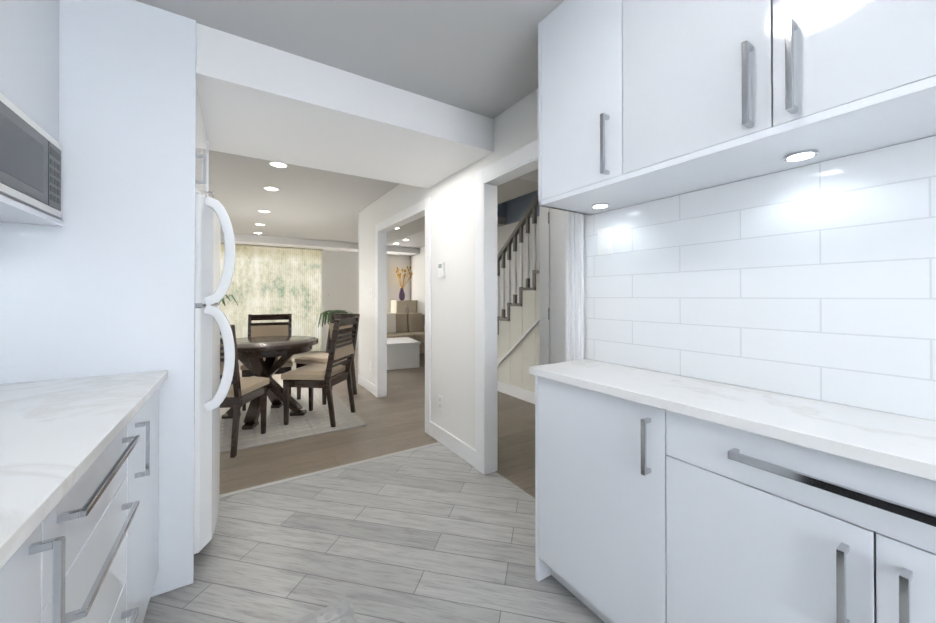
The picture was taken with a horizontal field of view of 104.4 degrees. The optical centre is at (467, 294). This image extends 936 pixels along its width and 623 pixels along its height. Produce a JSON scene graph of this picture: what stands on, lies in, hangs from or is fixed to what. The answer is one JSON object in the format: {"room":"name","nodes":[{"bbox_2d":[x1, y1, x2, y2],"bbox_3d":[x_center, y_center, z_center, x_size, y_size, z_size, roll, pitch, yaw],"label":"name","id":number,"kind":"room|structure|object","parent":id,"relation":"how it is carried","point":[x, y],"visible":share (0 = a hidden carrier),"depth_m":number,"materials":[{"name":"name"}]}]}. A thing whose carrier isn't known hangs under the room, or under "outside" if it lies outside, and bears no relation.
{"room":"kitchen","nodes":[
{"label":"kitchen","id":0,"kind":"room"},
{"bbox_2d":[0,0,67,147],"bbox_3d":[-1.506,-0.873,1.016,0.338,0.628,0.570,0,0,-32],"label":"upper cabinet","id":1,"kind":"object","parent":0,"relation":"attached to","point":[33,33],"depth_m":1.19,"materials":[{"name":"white wood"}]},
{"bbox_2d":[0,93,61,217],"bbox_3d":[-1.482,-0.410,1.022,0.332,0.271,0.522,0,0,-32],"label":"microwave","id":2,"kind":"object","parent":1,"relation":"in","point":[30,163],"visible":0.96,"depth_m":1.11,"materials":[{"name":"white"}]},
{"bbox_2d":[62,36,203,203],"bbox_3d":[-1.606,-0.725,1.547,0.737,0.478,0.391,0,0,-32],"label":"upper cabinet","id":3,"kind":"object","parent":0,"relation":"attached to","point":[134,122],"depth_m":1.45,"materials":[{"name":"white wood"}]},
{"bbox_2d":[62,125,211,219],"bbox_3d":[-1.821,-0.723,1.886,0.737,0.478,0.412,0,0,-32],"label":"upper cabinet","id":4,"kind":"object","parent":0,"relation":"attached to","point":[69,199],"depth_m":1.46,"materials":[{"name":"white wood"}]},
{"bbox_2d":[218,250,410,350],"bbox_3d":[-3.486,0.064,8.180,4.670,2.420,0.120,0,0,-32],"label":"wall","id":5,"kind":"structure","parent":0,"point":[339,276],"depth_m":8.52,"materials":[{"name":"white paint"}]},
{"bbox_2d":[320,343,357,350],"bbox_3d":[-2.418,1.214,8.768,2.190,0.125,0.017,0,0,-32],"label":"baseboard","id":6,"kind":"structure","parent":5,"relation":"attached to","point":[323,347],"depth_m":8.23,"materials":[{"name":"white wood"}]},
{"bbox_2d":[135,0,563,247],"bbox_3d":[-0.537,-1.234,3.533,4.910,0.120,11.140,0,0,-32],"label":"ceiling","id":7,"kind":"structure","parent":0,"point":[479,57],"depth_m":1.85,"materials":[{"name":"grey paint"}]},
{"bbox_2d":[263,187,278,190],"bbox_3d":[-2.178,-1.168,4.020,0.158,0.006,0.158,0,0,-32],"label":"recessed light","id":8,"kind":"object","parent":7,"relation":"in","point":[271,188],"visible":1,"depth_m":4.00,"materials":[{"name":"white plastic"}]},
{"bbox_2d":[269,161,287,167],"bbox_3d":[-1.712,-1.172,3.285,0.158,0.006,0.158,0,0,-32],"label":"recessed light","id":9,"kind":"object","parent":7,"relation":"in","point":[277,164],"visible":0.9,"depth_m":3.28,"materials":[{"name":"white plastic"}]},
{"bbox_2d":[221,232,419,255],"bbox_3d":[-3.306,-1.078,7.904,4.670,0.140,0.550,0,0,-32],"label":"soffit","id":10,"kind":"structure","parent":7,"relation":"attached to","point":[300,243],"depth_m":7.63,"materials":[{"name":"white paint"}]},
{"bbox_2d":[221,243,322,250],"bbox_3d":[-4.072,-0.997,7.625,1.940,0.024,0.070,0,0,-32],"label":"track rail","id":11,"kind":"object","parent":10,"relation":"attached to","point":[277,247],"visible":0.64,"depth_m":7.62,"materials":[{"name":"beige metal"}]},
{"bbox_2d":[220,244,321,350],"bbox_3d":[-4.072,0.130,7.619,1.880,2.230,0.066,0,0,-32],"label":"sheer curtain","id":12,"kind":"object","parent":11,"relation":"hanging from","point":[269,280],"visible":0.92,"depth_m":7.64,"materials":[{"name":"beige fabric"}]},
{"bbox_2d":[196,23,492,187],"bbox_3d":[-1.087,-1.072,2.232,2.350,0.220,0.988,0,0,-32],"label":"soffit","id":13,"kind":"structure","parent":7,"relation":"attached to","point":[260,101],"depth_m":2.08,"materials":[{"name":"white paint"}]},
{"bbox_2d":[143,444,604,622],"bbox_3d":[0.115,1.277,0.285,2.550,0.100,4.980,0,0,-32],"label":"floor","id":14,"kind":"structure","parent":0,"point":[440,533],"depth_m":1.73,"materials":[{"name":"grey wood"}]},
{"bbox_2d":[0,508,59,622],"bbox_3d":[-0.910,0.783,0.336,0.628,0.888,0.216,0,0,-32],"label":"base cabinet","id":15,"kind":"object","parent":14,"relation":"on","point":[30,585],"depth_m":0.57,"materials":[{"name":"white wood"}]},
{"bbox_2d":[56,420,135,622],"bbox_3d":[-1.115,0.785,0.660,0.628,0.888,0.550,0,0,-32],"label":"base cabinet","id":16,"kind":"object","parent":14,"relation":"on","point":[98,521],"depth_m":0.85,"materials":[{"name":"white wood"}]},
{"bbox_2d":[0,368,167,575],"bbox_3d":[-1.182,0.325,0.795,0.656,0.030,1.278,0,0,-32],"label":"countertop","id":17,"kind":"structure","parent":16,"relation":"on","point":[53,433],"depth_m":0.81,"materials":[{"name":"white stone"}]},
{"bbox_2d":[136,388,163,622],"bbox_3d":[-1.399,0.788,1.109,0.628,0.888,0.512,0,0,-32],"label":"base cabinet","id":18,"kind":"object","parent":14,"relation":"on","point":[150,422],"depth_m":1.34,"materials":[{"name":"white wood"}]},
{"bbox_2d":[194,191,234,553],"bbox_3d":[-1.640,0.389,1.762,0.861,1.694,0.764,0,0,-32],"label":"fridge","id":19,"kind":"object","parent":14,"relation":"on","point":[212,218],"visible":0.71,"depth_m":1.66,"materials":[{"name":"white metal"}]},
{"bbox_2d":[288,598,357,622],"bbox_3d":[-0.191,1.223,0.392,0.672,0.008,2.176,0,0,-32],"label":"runner rug","id":20,"kind":"object","parent":14,"relation":"on","point":[342,612],"visible":1,"depth_m":1.39,"materials":[{"name":"grey fabric"}]},
{"bbox_2d":[219,442,441,497],"bbox_3d":[-1.262,1.287,2.384,2.470,0.104,0.040,0,0,-32],"label":"trim","id":21,"kind":"structure","parent":14,"relation":"on","point":[314,473],"depth_m":2.54,"materials":[{"name":"grey wood"}]},
{"bbox_2d":[535,376,656,622],"bbox_3d":[0.594,0.790,1.431,0.353,0.888,0.570,0,0,-32],"label":"base cabinet","id":22,"kind":"object","parent":14,"relation":"on","point":[596,454],"depth_m":1.30,"materials":[{"name":"white wood"}]},
{"bbox_2d":[657,408,935,622],"bbox_3d":[0.975,0.786,0.830,0.353,0.888,0.854,0,0,-32],"label":"base cabinet","id":23,"kind":"object","parent":14,"relation":"on","point":[751,529],"depth_m":0.86,"materials":[{"name":"white wood"}]},
{"bbox_2d":[529,360,935,483],"bbox_3d":[1.140,0.324,0.548,0.378,0.030,2.676,0,0,-32],"label":"countertop","id":24,"kind":"structure","parent":23,"relation":"on","point":[897,442],"depth_m":0.96,"materials":[{"name":"white stone"}]},
{"bbox_2d":[220,348,534,497],"bbox_3d":[-0.537,1.296,3.518,4.910,0.100,11.140,0,0,-32],"label":"floor","id":25,"kind":"structure","parent":0,"point":[394,419],"depth_m":3.07,"materials":[{"name":"brown wood"}]},
{"bbox_2d":[215,295,237,305],"bbox_3d":[-3.145,0.620,4.466,0.547,1.238,0.725,0,0,-32],"label":"plant","id":26,"kind":"object","parent":25,"relation":"on","point":[222,300],"visible":0.02,"depth_m":4.47,"materials":[{"name":"green plant"}]},
{"bbox_2d":[220,381,366,452],"bbox_3d":[-2.275,1.244,4.057,1.570,0.009,2.430,0,0,-32],"label":"dining rug","id":27,"kind":"object","parent":25,"relation":"on","point":[315,421],"visible":0.29,"depth_m":3.48,"materials":[{"name":"grey fabric"}]},
{"bbox_2d":[220,325,268,457],"bbox_3d":[-2.009,0.731,2.960,0.500,1.003,0.567,0,0,-4],"label":"chair","id":28,"kind":"object","parent":27,"relation":"on","point":[243,390],"visible":0.33,"depth_m":2.81,"materials":[{"name":"brown wood"}]},
{"bbox_2d":[240,314,292,410],"bbox_3d":[-2.298,0.738,4.192,0.500,1.003,0.567,0,0,-25],"label":"chair","id":29,"kind":"object","parent":27,"relation":"on","point":[270,329],"visible":0.5,"depth_m":4.35,"materials":[{"name":"brown wood"}]},
{"bbox_2d":[222,336,317,429],"bbox_3d":[-2.066,0.854,3.700,1.000,0.765,1.000,0,0,-7],"label":"dining table","id":30,"kind":"object","parent":27,"relation":"on","point":[252,352],"visible":0.71,"depth_m":3.61,"materials":[{"name":"brown wood"}]},
{"bbox_2d":[281,317,358,426],"bbox_3d":[-1.451,0.735,3.630,0.567,1.003,0.500,0,0,7],"label":"chair","id":31,"kind":"object","parent":27,"relation":"on","point":[327,376],"visible":1,"depth_m":3.44,"materials":[{"name":"brown wood"}]},
{"bbox_2d":[294,313,359,404],"bbox_3d":[-1.693,0.739,4.413,0.500,1.003,0.567,0,0,28],"label":"chair","id":32,"kind":"object","parent":27,"relation":"on","point":[321,358],"visible":0.5,"depth_m":4.45,"materials":[{"name":"brown wood"}]},
{"bbox_2d":[315,310,350,326],"bbox_3d":[-1.976,0.746,5.421,0.562,1.018,0.519,0,0,-32],"label":"plant","id":33,"kind":"object","parent":25,"relation":"on","point":[325,313],"visible":0.27,"depth_m":5.33,"materials":[{"name":"green plant"}]},
{"bbox_2d":[390,300,417,313],"bbox_3d":[-1.591,0.714,9.026,0.550,1.130,0.438,0,0,-32],"label":"base cabinet","id":34,"kind":"object","parent":25,"relation":"on","point":[403,306],"visible":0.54,"depth_m":8.87,"materials":[{"name":"beige"}]},
{"bbox_2d":[396,266,412,299],"bbox_3d":[-1.602,-0.285,9.048,0.459,0.866,0.338,0,0,-32],"label":"vase","id":35,"kind":"object","parent":34,"relation":"on","point":[401,295],"visible":1,"depth_m":8.99,"materials":[{"name":"purple ceramic"}]},
{"bbox_2d":[387,337,420,369],"bbox_3d":[-1.284,1.044,6.539,0.640,0.440,0.880,0,0,-24],"label":"ottoman","id":36,"kind":"object","parent":25,"relation":"on","point":[403,352],"visible":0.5,"depth_m":6.18,"materials":[{"name":"white fabric"}]},
{"bbox_2d":[387,313,424,352],"bbox_3d":[-1.419,0.831,7.685,1.450,0.880,0.870,0,0,-24],"label":"sofa","id":37,"kind":"object","parent":25,"relation":"on","point":[411,325],"visible":0.31,"depth_m":7.74,"materials":[{"name":"beige fabric"}]},
{"bbox_2d":[497,195,539,403],"bbox_3d":[1.117,-0.422,4.413,0.922,3.628,3.375,0,0,-32],"label":"staircase","id":38,"kind":"structure","parent":25,"relation":"on","point":[518,341],"depth_m":4.38,"materials":[{"name":"grey paint"}]},
{"bbox_2d":[359,88,588,448],"bbox_3d":[0.460,0.027,2.055,0.080,2.420,7.350,0,0,-32],"label":"wall","id":39,"kind":"structure","parent":0,"point":[515,127],"depth_m":2.91,"materials":[{"name":"white paint"}]},
{"bbox_2d":[358,375,374,394],"bbox_3d":[-1.341,1.191,4.803,0.014,0.125,0.770,0,0,-32],"label":"baseboard","id":40,"kind":"structure","parent":39,"relation":"attached to","point":[369,386],"depth_m":4.78,"materials":[{"name":"white wood"}]},
{"bbox_2d":[438,395,442,410],"bbox_3d":[-0.234,0.913,3.062,0.008,0.120,0.075,0,0,-32],"label":"outlet","id":41,"kind":"object","parent":39,"relation":"attached to","point":[440,398],"depth_m":3.05,"materials":[{"name":"white plastic"}]},
{"bbox_2d":[438,262,444,276],"bbox_3d":[-0.224,-0.207,3.038,0.023,0.125,0.085,0,0,-32],"label":"thermostat","id":42,"kind":"object","parent":39,"relation":"attached to","point":[441,269],"depth_m":3.01,"materials":[{"name":"white plastic"}]},
{"bbox_2d":[430,421,474,467],"bbox_3d":[-0.136,1.180,2.900,0.014,0.125,0.735,0,0,-32],"label":"baseboard","id":43,"kind":"structure","parent":39,"relation":"attached to","point":[458,447],"depth_m":2.85,"materials":[{"name":"white wood"}]},
{"bbox_2d":[358,140,583,474],"bbox_3d":[-0.455,0.036,3.494,0.122,2.419,3.969,0,0,-32],"label":"door frame","id":44,"kind":"structure","parent":39,"relation":"attached to","point":[490,178],"depth_m":2.53,"materials":[{"name":"white wood"}]},
{"bbox_2d":[538,0,668,215],"bbox_3d":[0.560,-0.795,1.503,0.343,0.778,0.409,0,0,-32],"label":"upper cabinet","id":45,"kind":"object","parent":39,"relation":"attached to","point":[577,41],"depth_m":1.41,"materials":[{"name":"white wood"}]},
{"bbox_2d":[617,0,935,195],"bbox_3d":[0.896,-0.798,0.973,0.343,0.778,0.845,0,0,-32],"label":"upper cabinet","id":46,"kind":"object","parent":39,"relation":"attached to","point":[710,93],"depth_m":0.93,"materials":[{"name":"white wood"}]},
{"bbox_2d":[411,190,539,316],"bbox_3d":[1.043,-1.248,4.534,1.170,5.000,11.140,0,0,-32],"label":"wall","id":47,"kind":"structure","parent":0,"point":[512,211],"depth_m":5.95,"materials":[{"name":"white paint"}]},
{"bbox_3d":[1.863,0.022,1.139,1.310,2.420,4.300,0,0,-32],"label":"wall","id":48,"kind":"structure","parent":0,"visible":0},
{"bbox_2d":[539,206,564,364],"bbox_3d":[0.815,0.170,2.458,0.026,2.140,0.932,0,0,-32],"label":"closet door","id":49,"kind":"structure","parent":48,"relation":"in","point":[552,280],"depth_m":2.74,"materials":[{"name":"white wood"}]}
]}

